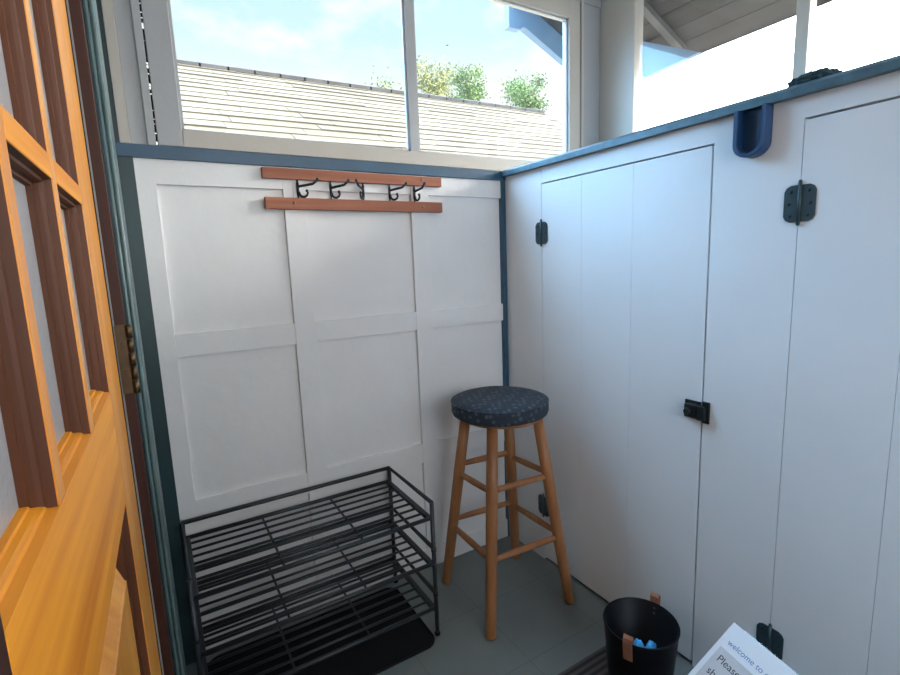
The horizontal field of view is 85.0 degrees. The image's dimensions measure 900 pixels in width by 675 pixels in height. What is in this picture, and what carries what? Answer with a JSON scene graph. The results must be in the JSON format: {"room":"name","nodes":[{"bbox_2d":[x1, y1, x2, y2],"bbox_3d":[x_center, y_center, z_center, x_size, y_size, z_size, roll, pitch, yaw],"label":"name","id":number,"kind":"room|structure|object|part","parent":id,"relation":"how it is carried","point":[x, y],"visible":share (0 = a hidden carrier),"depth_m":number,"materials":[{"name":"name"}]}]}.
{"room":"entry porch","nodes":[
{"label":"entry porch","id":0,"kind":"room"},
{"bbox_2d":[133,0,600,649],"bbox_3d":[-0.120,-0.298,1.976,2.105,2.600,0.064,-7,10,-30],"label":"wall","id":1,"kind":"structure","parent":0,"point":[298,349],"depth_m":1.78,"materials":[{"name":"white paint"}]},
{"bbox_2d":[117,156,195,664],"bbox_3d":[-0.902,0.288,1.534,0.039,1.635,0.014,-7,10,-30],"label":"trim","id":2,"kind":"structure","parent":1,"relation":"attached to","point":[125,163],"depth_m":1.51,"materials":[{"name":"teal paint"}]},
{"bbox_3d":[-0.721,-0.513,1.552,0.367,0.072,0.014,-7,10,-30],"label":"rail","id":3,"kind":"part","parent":1,"relation":"part of","materials":[{"name":"white paint"}]},
{"bbox_3d":[-0.701,0.007,1.632,0.367,0.074,0.014,-7,10,-30],"label":"rail","id":4,"kind":"part","parent":1,"relation":"part of","materials":[{"name":"white paint"}]},
{"bbox_3d":[-0.680,0.555,1.717,0.367,0.081,0.014,-7,10,-30],"label":"rail","id":5,"kind":"part","parent":1,"relation":"part of","materials":[{"name":"white paint"}]},
{"bbox_3d":[-0.663,1.025,1.789,0.367,0.085,0.014,-7,10,-30],"label":"rail","id":6,"kind":"part","parent":1,"relation":"part of","materials":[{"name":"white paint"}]},
{"bbox_2d":[115,142,505,180],"bbox_3d":[-0.361,-0.612,1.752,1.385,0.037,0.024,-7,10,-30],"label":"trim","id":7,"kind":"structure","parent":1,"relation":"attached to","point":[122,149],"depth_m":1.64,"materials":[{"name":"blue paint"}]},
{"bbox_2d":[96,0,599,170],"bbox_3d":[-0.114,-1.058,1.874,2.030,0.788,0.064,-7,10,-31],"label":"window","id":8,"kind":"structure","parent":1,"relation":"in","point":[127,47],"depth_m":1.61,"materials":[{"name":"grey paint"}]},
{"bbox_3d":[-0.958,-0.938,1.370,0.026,0.768,0.062,-7,10,-30],"label":"frame post","id":9,"kind":"part","parent":8,"relation":"part of","materials":[{"name":"beige paint"}]},
{"bbox_3d":[-0.136,-0.693,1.908,1.596,0.050,0.045,-7,10,-30],"label":"sash rail","id":10,"kind":"part","parent":8,"relation":"part of","materials":[{"name":"beige paint"}]},
{"bbox_3d":[-0.162,-1.382,1.801,1.596,0.082,0.045,-7,10,-30],"label":"sash rail","id":11,"kind":"part","parent":8,"relation":"part of","materials":[{"name":"beige paint"}]},
{"bbox_3d":[0.676,-1.162,2.354,0.170,0.788,0.054,-7,10,-30],"label":"frame post","id":12,"kind":"part","parent":8,"relation":"part of","materials":[{"name":"grey paint"}]},
{"bbox_2d":[261,167,441,212],"bbox_3d":[-0.308,-0.521,1.748,0.671,0.132,0.085,-7,10,-30],"label":"coat hook rack","id":13,"kind":"object","parent":1,"relation":"attached to","point":[298,202],"visible":1,"depth_m":1.73,"materials":[{"name":"brown wood"}]},
{"bbox_3d":[-0.329,-0.563,1.785,0.403,0.072,0.014,-7,10,-30],"label":"rail","id":14,"kind":"part","parent":1,"relation":"part of","materials":[{"name":"white paint"}]},
{"bbox_3d":[-0.309,-0.044,1.865,0.403,0.074,0.014,-7,10,-30],"label":"rail","id":15,"kind":"part","parent":1,"relation":"part of","materials":[{"name":"white paint"}]},
{"bbox_3d":[-0.288,0.505,1.950,0.403,0.081,0.014,-7,10,-30],"label":"rail","id":16,"kind":"part","parent":1,"relation":"part of","materials":[{"name":"white paint"}]},
{"bbox_3d":[-0.270,0.974,2.022,0.403,0.085,0.014,-7,10,-30],"label":"rail","id":17,"kind":"part","parent":1,"relation":"part of","materials":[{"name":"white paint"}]},
{"bbox_3d":[0.068,-0.615,2.020,0.372,0.072,0.014,-7,10,-30],"label":"rail","id":18,"kind":"part","parent":1,"relation":"part of","materials":[{"name":"white paint"}]},
{"bbox_3d":[0.087,-0.095,2.100,0.372,0.074,0.014,-7,10,-30],"label":"rail","id":19,"kind":"part","parent":1,"relation":"part of","materials":[{"name":"white paint"}]},
{"bbox_3d":[0.108,0.454,2.184,0.372,0.081,0.014,-7,10,-30],"label":"rail","id":20,"kind":"part","parent":1,"relation":"part of","materials":[{"name":"white paint"}]},
{"bbox_3d":[0.126,0.923,2.257,0.372,0.085,0.014,-7,10,-30],"label":"rail","id":21,"kind":"part","parent":1,"relation":"part of","materials":[{"name":"white paint"}]},
{"bbox_2d":[499,181,509,535],"bbox_3d":[0.252,0.138,2.227,0.021,1.635,0.022,-7,10,-30],"label":"trim","id":22,"kind":"structure","parent":1,"relation":"attached to","point":[502,203],"depth_m":2.17,"materials":[{"name":"blue paint"}]},
{"bbox_2d":[186,536,693,674],"bbox_3d":[0.648,1.190,0.867,2.245,0.060,3.050,-7,10,-30],"label":"floor","id":23,"kind":"structure","parent":0,"point":[538,633],"depth_m":1.78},
{"bbox_2d":[207,587,434,674],"bbox_3d":[-0.430,1.072,1.676,0.699,0.008,0.370,-7,10,-30],"label":"mat","id":24,"kind":"object","parent":23,"relation":"on","point":[378,654],"visible":0.79,"depth_m":1.70,"materials":[{"name":"black rubber"}]},
{"bbox_2d":[179,466,439,674],"bbox_3d":[-0.454,0.822,1.659,0.748,0.509,0.369,-7,10,-30],"label":"shoe rack","id":25,"kind":"object","parent":24,"relation":"on","point":[192,583],"visible":1,"depth_m":1.64,"materials":[{"name":"grey metal"}]},
{"bbox_3d":[-0.856,0.844,1.622,0.017,0.496,0.017,-7,10,-30],"label":"leg","id":26,"kind":"part","parent":25,"relation":"part of","materials":[{"name":"grey metal"}]},
{"bbox_3d":[-0.676,0.882,1.327,0.017,0.496,0.017,-7,10,-30],"label":"leg","id":27,"kind":"part","parent":25,"relation":"part of","materials":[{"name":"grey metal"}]},
{"bbox_3d":[-0.465,0.577,1.624,0.743,0.015,0.355,-7,10,-30],"label":"frame","id":28,"kind":"part","parent":25,"relation":"part of","materials":[{"name":"grey metal"}]},
{"bbox_2d":[186,480,431,600],"bbox_3d":[-0.462,0.633,1.630,0.728,0.015,0.362,-7,10,-30],"label":"shelf","id":29,"kind":"object","parent":25,"relation":"attached to","point":[195,595],"depth_m":1.59,"materials":[{"name":"grey metal"}]},
{"bbox_3d":[-0.459,0.743,1.650,0.743,0.015,0.355,-7,10,-30],"label":"frame","id":30,"kind":"part","parent":25,"relation":"part of","materials":[{"name":"grey metal"}]},
{"bbox_2d":[195,519,434,657],"bbox_3d":[-0.455,0.798,1.655,0.728,0.015,0.362,-7,10,-30],"label":"shelf","id":31,"kind":"object","parent":25,"relation":"attached to","point":[430,562],"depth_m":1.61,"materials":[{"name":"grey metal"}]},
{"bbox_3d":[-0.453,0.909,1.675,0.743,0.015,0.355,-7,10,-30],"label":"frame","id":32,"kind":"part","parent":25,"relation":"part of","materials":[{"name":"grey metal"}]},
{"bbox_2d":[202,557,435,674],"bbox_3d":[-0.449,0.964,1.681,0.728,0.015,0.362,-7,10,-30],"label":"shelf","id":33,"kind":"object","parent":25,"relation":"attached to","point":[432,606],"depth_m":1.67,"materials":[{"name":"grey metal"}]},
{"bbox_3d":[-0.233,0.763,1.991,0.017,0.496,0.017,-7,10,-30],"label":"leg","id":34,"kind":"part","parent":25,"relation":"part of","materials":[{"name":"grey metal"}]},
{"bbox_3d":[-0.053,0.802,1.696,0.017,0.496,0.017,-7,10,-30],"label":"leg","id":35,"kind":"part","parent":25,"relation":"part of","materials":[{"name":"grey metal"}]},
{"bbox_2d":[442,386,574,639],"bbox_3d":[0.206,0.612,1.887,0.394,0.814,0.384,-7,10,-27],"label":"bar stool","id":36,"kind":"object","parent":23,"relation":"on","point":[493,408],"visible":1,"depth_m":1.82,"materials":[{"name":"brown wood"}]},
{"bbox_3d":[0.023,0.648,1.942,0.150,0.736,0.042,2,10,25],"label":"leg","id":37,"kind":"part","parent":36,"relation":"part of","materials":[{"name":"brown wood"}]},
{"bbox_3d":[0.147,0.675,1.738,0.043,0.738,0.198,0,9,12],"label":"leg","id":38,"kind":"part","parent":36,"relation":"part of","materials":[{"name":"brown wood"}]},
{"bbox_2d":[451,386,548,426],"bbox_3d":[0.184,0.245,1.829,0.360,0.070,0.360,-7,10,-30],"label":"seat cushion","id":39,"kind":"object","parent":36,"relation":"on","point":[488,406],"depth_m":1.72,"materials":[{"name":"blue fabric"}]},
{"bbox_3d":[0.192,0.283,1.836,0.320,0.024,0.320,-7,10,-30],"label":"seat","id":40,"kind":"part","parent":36,"relation":"part of","materials":[{"name":"brown wood"}]},
{"bbox_3d":[0.260,0.621,2.058,0.043,0.736,0.168,0,9,17],"label":"leg","id":41,"kind":"part","parent":36,"relation":"part of","materials":[{"name":"brown wood"}]},
{"bbox_3d":[0.391,0.647,1.859,0.166,0.736,0.043,3,10,33],"label":"leg","id":42,"kind":"part","parent":36,"relation":"part of","materials":[{"name":"brown wood"}]},
{"bbox_2d":[558,645,607,674],"bbox_3d":[0.394,1.097,1.316,0.585,0.006,0.455,-7,10,-30],"label":"doormat","id":43,"kind":"object","parent":23,"relation":"on","point":[595,663],"visible":0.68,"depth_m":1.57,"materials":[{"name":"grey fabric"}]},
{"bbox_2d":[603,591,680,674],"bbox_3d":[0.554,0.924,1.432,0.216,0.284,0.208,-7,10,-30],"label":"bucket","id":44,"kind":"object","parent":43,"relation":"on","point":[626,619],"visible":0.99,"depth_m":1.44,"materials":[{"name":"black plastic"}]},
{"bbox_3d":[0.486,0.847,1.341,0.025,0.076,0.017,5,11,39],"label":"handle","id":45,"kind":"part","parent":44,"relation":"part of","materials":[{"name":"beige leather"}]},
{"bbox_2d":[634,638,644,647],"bbox_3d":[0.529,0.878,1.376,0.034,0.062,0.060,-2,9,-1],"label":"shoe cover","id":46,"kind":"object","parent":44,"relation":"in","point":[637,642],"visible":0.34,"depth_m":1.37,"materials":[{"name":"blue plastic"}]},
{"bbox_2d":[645,640,655,647],"bbox_3d":[0.559,0.877,1.370,0.033,0.062,0.060,5,11,40],"label":"shoe cover","id":47,"kind":"object","parent":44,"relation":"in","point":[650,644],"visible":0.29,"depth_m":1.36,"materials":[{"name":"blue plastic"}]},
{"bbox_3d":[0.620,0.808,1.486,0.025,0.076,0.017,7,12,44],"label":"handle","id":48,"kind":"part","parent":44,"relation":"part of","materials":[{"name":"beige leather"}]},
{"bbox_2d":[501,55,899,674],"bbox_3d":[1.269,0.252,1.098,0.620,1.676,2.990,-7,10,-30],"label":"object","id":49,"kind":"object","parent":23,"relation":"on","point":[710,334],"visible":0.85,"depth_m":1.36,"materials":[{"name":"white paint"}]},
{"bbox_3d":[0.571,0.217,1.746,0.020,1.572,0.685,-7,10,-30],"label":"cupboard door","id":50,"kind":"part","parent":49,"relation":"part of","materials":[{"name":"white paint"}]},
{"bbox_2d":[732,103,773,158],"bbox_3d":[0.753,-0.510,1.225,0.036,0.118,0.077,-7,10,-30],"label":"wall holder","id":51,"kind":"object","parent":49,"relation":"attached to","point":[752,130],"visible":1,"depth_m":1.23,"materials":[{"name":"blue plastic"}]},
{"bbox_3d":[0.767,-0.511,1.233,0.004,0.117,0.077,-7,10,-30],"label":"plate","id":52,"kind":"part","parent":51,"relation":"part of","materials":[{"name":"blue plastic"}]},
{"bbox_2d":[787,67,842,87],"bbox_3d":[0.837,-0.599,1.130,0.067,0.027,0.114,-7,10,-30],"label":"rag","id":53,"kind":"object","parent":49,"relation":"on","point":[819,73],"visible":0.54,"depth_m":1.11,"materials":[{"name":"fabric"}]},
{"bbox_3d":[1.071,0.320,0.926,0.020,1.582,0.801,-7,10,-30],"label":"cupboard door","id":54,"kind":"part","parent":49,"relation":"part of","materials":[{"name":"white paint"}]},
{"bbox_2d":[688,623,797,674],"bbox_3d":[0.770,0.943,1.207,0.259,0.315,0.293,-5,9,-17],"label":"sign stand","id":55,"kind":"object","parent":23,"relation":"on","point":[736,652],"visible":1,"depth_m":1.26,"materials":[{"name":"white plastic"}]},
{"bbox_3d":[0.706,0.879,1.173,0.105,0.085,0.253,-5,9,-17],"label":"printed panel","id":56,"kind":"part","parent":55,"relation":"part of","materials":[{"name":"white paper"}]},
{"bbox_3d":[1.532,-0.244,1.219,0.060,2.600,3.050,-7,10,-30],"label":"wall","id":57,"kind":"structure","parent":0,"visible":0},
{"bbox_2d":[504,0,834,77],"bbox_3d":[1.562,-1.365,1.131,0.840,0.518,3.660,-7,10,-30],"label":"eave","id":58,"kind":"object","parent":57,"relation":"attached to","point":[675,32],"visible":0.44,"depth_m":2.30,"materials":[{"name":"grey paint"}]},
{"bbox_2d":[599,0,816,141],"bbox_3d":[1.515,-0.992,1.084,0.060,0.800,3.006,-7,10,-30],"label":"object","id":59,"kind":"structure","parent":57,"relation":"in","point":[621,21],"depth_m":2.21,"materials":[{"name":"beige paint"}]},
{"bbox_3d":[0.788,-1.148,2.276,0.060,0.800,0.196,-7,10,-30],"label":"corner post","id":60,"kind":"part","parent":59,"relation":"part of","materials":[{"name":"beige paint"}]},
{"bbox_3d":[-0.255,-0.014,0.165,0.175,2.600,3.060,-7,10,-30],"label":"wall","id":61,"kind":"structure","parent":0,"visible":0},
{"bbox_2d":[0,0,160,674],"bbox_3d":[-0.308,0.151,0.392,0.062,2.190,0.797,-7,10,-28],"label":"door","id":62,"kind":"structure","parent":61,"relation":"in","point":[75,599],"depth_m":0.39,"materials":[{"name":"brown wood"}]},
{"bbox_3d":[-0.316,-0.269,0.315,0.004,0.260,0.140,-7,10,-29],"label":"pane","id":63,"kind":"part","parent":62,"relation":"part of","materials":[{"name":"clear glass"}]},
{"bbox_3d":[-0.230,0.004,0.224,0.004,0.220,0.124,-7,10,-29],"label":"pane","id":64,"kind":"part","parent":62,"relation":"part of","materials":[{"name":"clear glass"}]},
{"bbox_3d":[-0.232,-0.277,0.185,0.017,0.788,0.124,-7,10,-29],"label":"sill moulding","id":65,"kind":"part","parent":62,"relation":"part of","materials":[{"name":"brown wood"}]},
{"bbox_3d":[-0.232,-0.277,0.185,0.017,0.788,0.124,-7,10,-29],"label":"moulding","id":66,"kind":"part","parent":62,"relation":"part of","materials":[{"name":"brown wood"}]},
{"bbox_3d":[-0.307,-0.013,0.354,0.004,0.220,0.140,-7,10,-29],"label":"pane","id":67,"kind":"part","parent":62,"relation":"part of","materials":[{"name":"clear glass"}]},
{"bbox_3d":[-0.402,-0.289,0.460,0.004,0.260,0.159,-7,10,-29],"label":"pane","id":68,"kind":"part","parent":62,"relation":"part of","materials":[{"name":"clear glass"}]},
{"bbox_3d":[-0.309,-0.294,0.316,0.017,0.788,0.140,-7,10,-29],"label":"moulding","id":69,"kind":"part","parent":62,"relation":"part of","materials":[{"name":"brown wood"}]},
{"bbox_3d":[-0.309,0.164,0.396,0.040,0.142,0.463,-7,10,-29],"label":"rail","id":70,"kind":"part","parent":62,"relation":"part of","materials":[{"name":"brown wood"}]},
{"bbox_3d":[-0.394,-0.313,0.461,0.017,0.788,0.159,-7,10,-29],"label":"moulding","id":71,"kind":"part","parent":62,"relation":"part of","materials":[{"name":"brown wood"}]},
{"bbox_3d":[-0.309,-0.294,0.316,0.017,0.788,0.140,-7,10,-29],"label":"sill moulding","id":72,"kind":"part","parent":62,"relation":"part of","materials":[{"name":"brown wood"}]},
{"bbox_3d":[-0.392,-0.032,0.499,0.004,0.220,0.159,-7,10,-29],"label":"pane","id":73,"kind":"part","parent":62,"relation":"part of","materials":[{"name":"clear glass"}]},
{"bbox_3d":[-0.394,-0.313,0.461,0.017,0.788,0.159,-7,10,-29],"label":"sill moulding","id":74,"kind":"part","parent":62,"relation":"part of","materials":[{"name":"brown wood"}]},
{"bbox_3d":[-0.286,0.614,0.469,0.018,0.742,0.435,-7,10,-29],"label":"raised panel","id":75,"kind":"part","parent":62,"relation":"part of","materials":[{"name":"brown wood"}]},
{"bbox_3d":[-0.284,0.614,0.470,0.019,0.770,0.463,-7,10,-29],"label":"moulding","id":76,"kind":"part","parent":62,"relation":"part of","materials":[{"name":"brown wood"}]},
{"bbox_2d":[65,0,174,674],"bbox_3d":[-0.519,0.086,0.736,0.080,2.250,0.028,-7,10,-30],"label":"trim","id":77,"kind":"structure","parent":61,"relation":"attached to","point":[74,11],"depth_m":0.72,"materials":[{"name":"red wood"}]},
{"bbox_2d":[81,0,186,674],"bbox_3d":[-0.540,0.076,0.802,0.074,2.250,0.114,-7,10,-30],"label":"trim","id":78,"kind":"structure","parent":61,"relation":"attached to","point":[89,7],"depth_m":0.76,"materials":[{"name":"teal paint"}]},
{"label":"outside","id":79,"kind":"structure","parent":0,"visible":0},
{"bbox_3d":[-15.257,-1.758,27.995,80.000,0.100,59.800,-7,10,-30],"label":"ground","id":80,"kind":"structure","parent":79,"visible":0},
{"bbox_2d":[146,59,562,160],"bbox_3d":[-1.921,-1.253,6.617,8.220,4.410,5.192,-7,10,-30],"label":"roof","id":81,"kind":"structure","parent":80,"relation":"on","point":[214,97],"depth_m":5.50,"materials":[{"name":"beige"}]},
{"bbox_2d":[365,70,401,89],"bbox_3d":[-2.309,-5.488,18.873,1.413,9.083,1.424,-5,9,-16],"label":"tree","id":82,"kind":"object","parent":80,"relation":"on","point":[383,86],"visible":0.21,"depth_m":18.06,"materials":[{"name":"green plant"}]},
{"bbox_2d":[401,45,457,97],"bbox_3d":[-0.510,-6.328,19.799,2.406,10.326,2.152,-7,10,-30],"label":"tree","id":83,"kind":"object","parent":80,"relation":"on","point":[436,86],"visible":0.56,"depth_m":19.02,"materials":[{"name":"green plant"}]},
{"bbox_2d":[447,61,490,101],"bbox_3d":[0.907,-6.931,22.480,2.434,10.594,2.547,-1,9,8],"label":"tree","id":84,"kind":"object","parent":80,"relation":"on","point":[471,89],"visible":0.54,"depth_m":21.49,"materials":[{"name":"green plant"}]},
{"bbox_2d":[497,69,552,115],"bbox_3d":[3.453,-6.746,22.158,2.553,10.135,2.535,-7,10,-30],"label":"tree","id":85,"kind":"object","parent":80,"relation":"on","point":[530,101],"visible":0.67,"depth_m":21.26,"materials":[{"name":"green plant"}]}
]}

